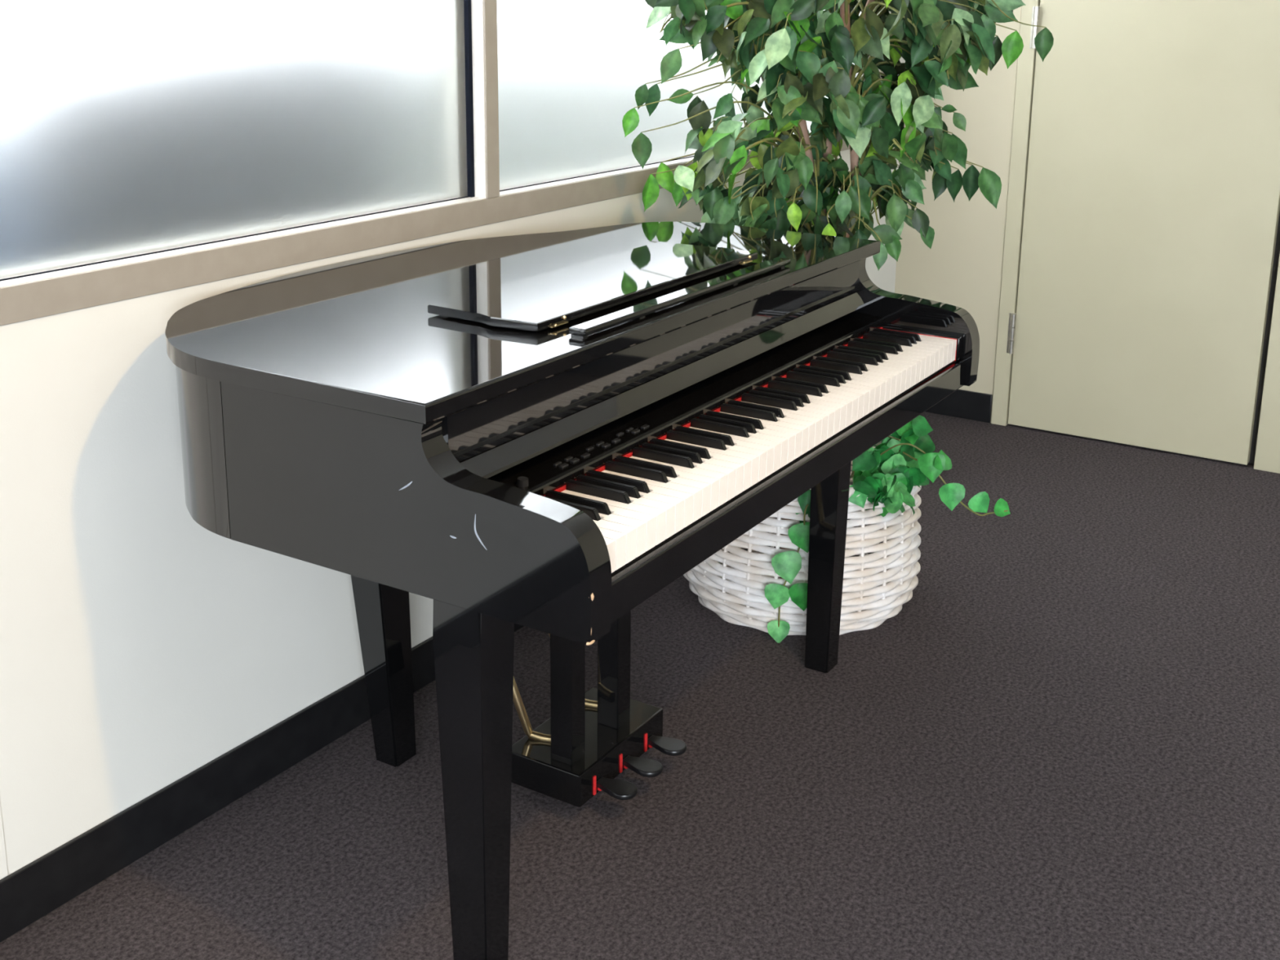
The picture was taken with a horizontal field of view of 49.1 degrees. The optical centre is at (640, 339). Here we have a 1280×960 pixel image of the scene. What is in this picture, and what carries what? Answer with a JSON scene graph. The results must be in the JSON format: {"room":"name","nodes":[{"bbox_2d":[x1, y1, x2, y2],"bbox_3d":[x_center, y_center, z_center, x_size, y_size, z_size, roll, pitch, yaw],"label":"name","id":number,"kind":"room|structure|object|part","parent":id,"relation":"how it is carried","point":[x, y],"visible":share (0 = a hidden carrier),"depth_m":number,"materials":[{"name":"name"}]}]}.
{"room":"music room","nodes":[
{"label":"music room","id":0,"kind":"room"},
{"bbox_2d":[0,11,905,879],"bbox_3d":[-2.297,0.039,-0.167,0.122,2.750,12.069,9,16,31],"label":"wall","id":1,"kind":"structure","parent":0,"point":[142,644],"depth_m":2.22,"materials":[{"name":"beige paint"}]},
{"bbox_2d":[0,622,523,942],"bbox_3d":[-2.258,1.335,0.120,0.008,0.097,11.669,9,16,31],"label":"baseboard","id":2,"kind":"structure","parent":1,"relation":"attached to","point":[35,890],"depth_m":2.37,"materials":[{"name":"black wood"}]},
{"bbox_2d":[0,0,884,325],"bbox_3d":[-1.715,-0.426,0.628,0.094,1.419,9.180,9,16,31],"label":"window","id":3,"kind":"structure","parent":1,"relation":"attached to","point":[148,147],"depth_m":2.43,"materials":[{"name":"beige glass"}]},
{"bbox_3d":[-0.952,-0.704,1.796,0.006,1.306,2.264,9,16,31],"label":"pane","id":4,"kind":"part","parent":3,"relation":"part of","materials":[{"name":"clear glass"}]},
{"bbox_3d":[-1.716,0.238,0.788,0.196,0.054,9.180,9,16,31],"label":"rail","id":5,"kind":"part","parent":3,"relation":"part of","materials":[{"name":"beige metal"}]},
{"bbox_3d":[0.201,-1.128,3.557,0.006,1.306,1.950,9,16,31],"label":"pane","id":6,"kind":"part","parent":3,"relation":"part of","materials":[{"name":"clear glass"}]},
{"bbox_2d":[0,411,1279,959],"bbox_3d":[0.850,1.937,-1.768,8.031,0.100,12.170,9,16,31],"label":"floor","id":7,"kind":"structure","parent":0,"point":[1064,744],"depth_m":2.53,"materials":[{"name":"grey carpet"}]},
{"bbox_2d":[164,221,979,959],"bbox_3d":[-0.100,0.345,2.459,0.938,0.937,1.382,9,16,31],"label":"grand piano","id":8,"kind":"object","parent":7,"relation":"on","point":[544,432],"visible":1,"depth_m":1.97,"materials":[{"name":"black paint"}]},
{"bbox_3d":[-0.478,0.450,2.585,0.130,0.666,0.095,9,16,31],"label":"leg","id":9,"kind":"part","parent":8,"relation":"part of","materials":[{"name":"black paint"}]},
{"bbox_3d":[-0.295,0.197,1.752,0.589,0.228,0.044,9,16,31],"label":"panel","id":10,"kind":"part","parent":8,"relation":"part of","materials":[{"name":"black paint"}]},
{"bbox_3d":[-0.212,0.641,1.822,0.075,0.666,0.068,9,16,31],"label":"leg","id":11,"kind":"part","parent":8,"relation":"part of","materials":[{"name":"black paint"}]},
{"bbox_3d":[-0.152,0.183,1.803,0.016,0.011,0.016,9,16,31],"label":"knob","id":12,"kind":"part","parent":8,"relation":"part of","materials":[{"name":"black plastic"}]},
{"bbox_3d":[-0.189,-0.096,2.410,0.715,0.026,1.382,9,16,31],"label":"lid","id":13,"kind":"part","parent":8,"relation":"part of","materials":[{"name":"black paint"}]},
{"bbox_3d":[-0.124,0.453,2.377,0.045,0.566,0.042,9,16,31],"label":"pedal post","id":14,"kind":"part","parent":8,"relation":"part of","materials":[{"name":"black paint"}]},
{"bbox_3d":[-0.046,0.424,2.499,0.045,0.566,0.043,9,16,31],"label":"pedal post","id":15,"kind":"part","parent":8,"relation":"part of","materials":[{"name":"black paint"}]},
{"bbox_3d":[0.108,0.103,2.268,0.096,0.068,1.271,9,16,31],"label":"control panel","id":16,"kind":"part","parent":8,"relation":"part of","materials":[{"name":"black paint"}]},
{"bbox_3d":[0.394,0.374,2.928,0.065,0.666,0.064,9,16,31],"label":"leg","id":17,"kind":"part","parent":8,"relation":"part of","materials":[{"name":"black paint"}]},
{"bbox_3d":[0.396,-0.065,2.840,0.589,0.228,0.044,9,16,31],"label":"panel","id":18,"kind":"part","parent":8,"relation":"part of","materials":[{"name":"black paint"}]},
{"bbox_2d":[683,440,921,635],"bbox_3d":[0.382,0.434,3.333,0.564,0.359,0.566,-6,15,-24],"label":"wicker basket","id":19,"kind":"object","parent":7,"relation":"on","point":[731,584],"visible":0.43,"depth_m":3.12,"materials":[{"name":"white wicker"}]},
{"bbox_2d":[622,0,1053,578],"bbox_3d":[0.423,-0.354,3.168,0.932,1.906,0.564,0,14,-1],"label":"indoor tree","id":20,"kind":"object","parent":19,"relation":"in","point":[802,53],"visible":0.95,"depth_m":3.01,"materials":[{"name":"green plant"}]},
{"bbox_2d":[764,415,1009,643],"bbox_3d":[0.537,0.413,3.161,0.520,0.487,0.306,1,14,2],"label":"trailing ivy","id":21,"kind":"object","parent":19,"relation":"on","point":[887,473],"visible":0.9,"depth_m":3.06,"materials":[{"name":"green plant"}]},
{"bbox_2d":[894,0,1022,422],"bbox_3d":[4.049,-0.607,2.712,7.426,2.750,0.120,9,16,31],"label":"wall","id":22,"kind":"structure","parent":0,"point":[962,267],"depth_m":4.64,"materials":[{"name":"beige paint"}]},
{"bbox_2d":[925,389,992,422],"bbox_3d":[1.027,0.207,4.807,0.360,0.098,0.008,9,16,31],"label":"baseboard","id":23,"kind":"structure","parent":22,"relation":"attached to","point":[965,404],"depth_m":4.75,"materials":[{"name":"black rubber"}]},
{"bbox_2d":[991,0,1279,473],"bbox_3d":[1.601,-0.661,4.281,0.915,2.050,0.112,9,16,31],"label":"trim","id":24,"kind":"structure","parent":22,"relation":"attached to","point":[1267,457],"depth_m":4.47,"materials":[{"name":"beige paint"}]},
{"bbox_2d":[1006,0,1279,465],"bbox_3d":[1.570,-0.636,4.281,0.790,2.000,0.085,9,16,31],"label":"door","id":25,"kind":"structure","parent":22,"relation":"in","point":[1150,244],"depth_m":4.32,"materials":[{"name":"beige paint"}]}
]}

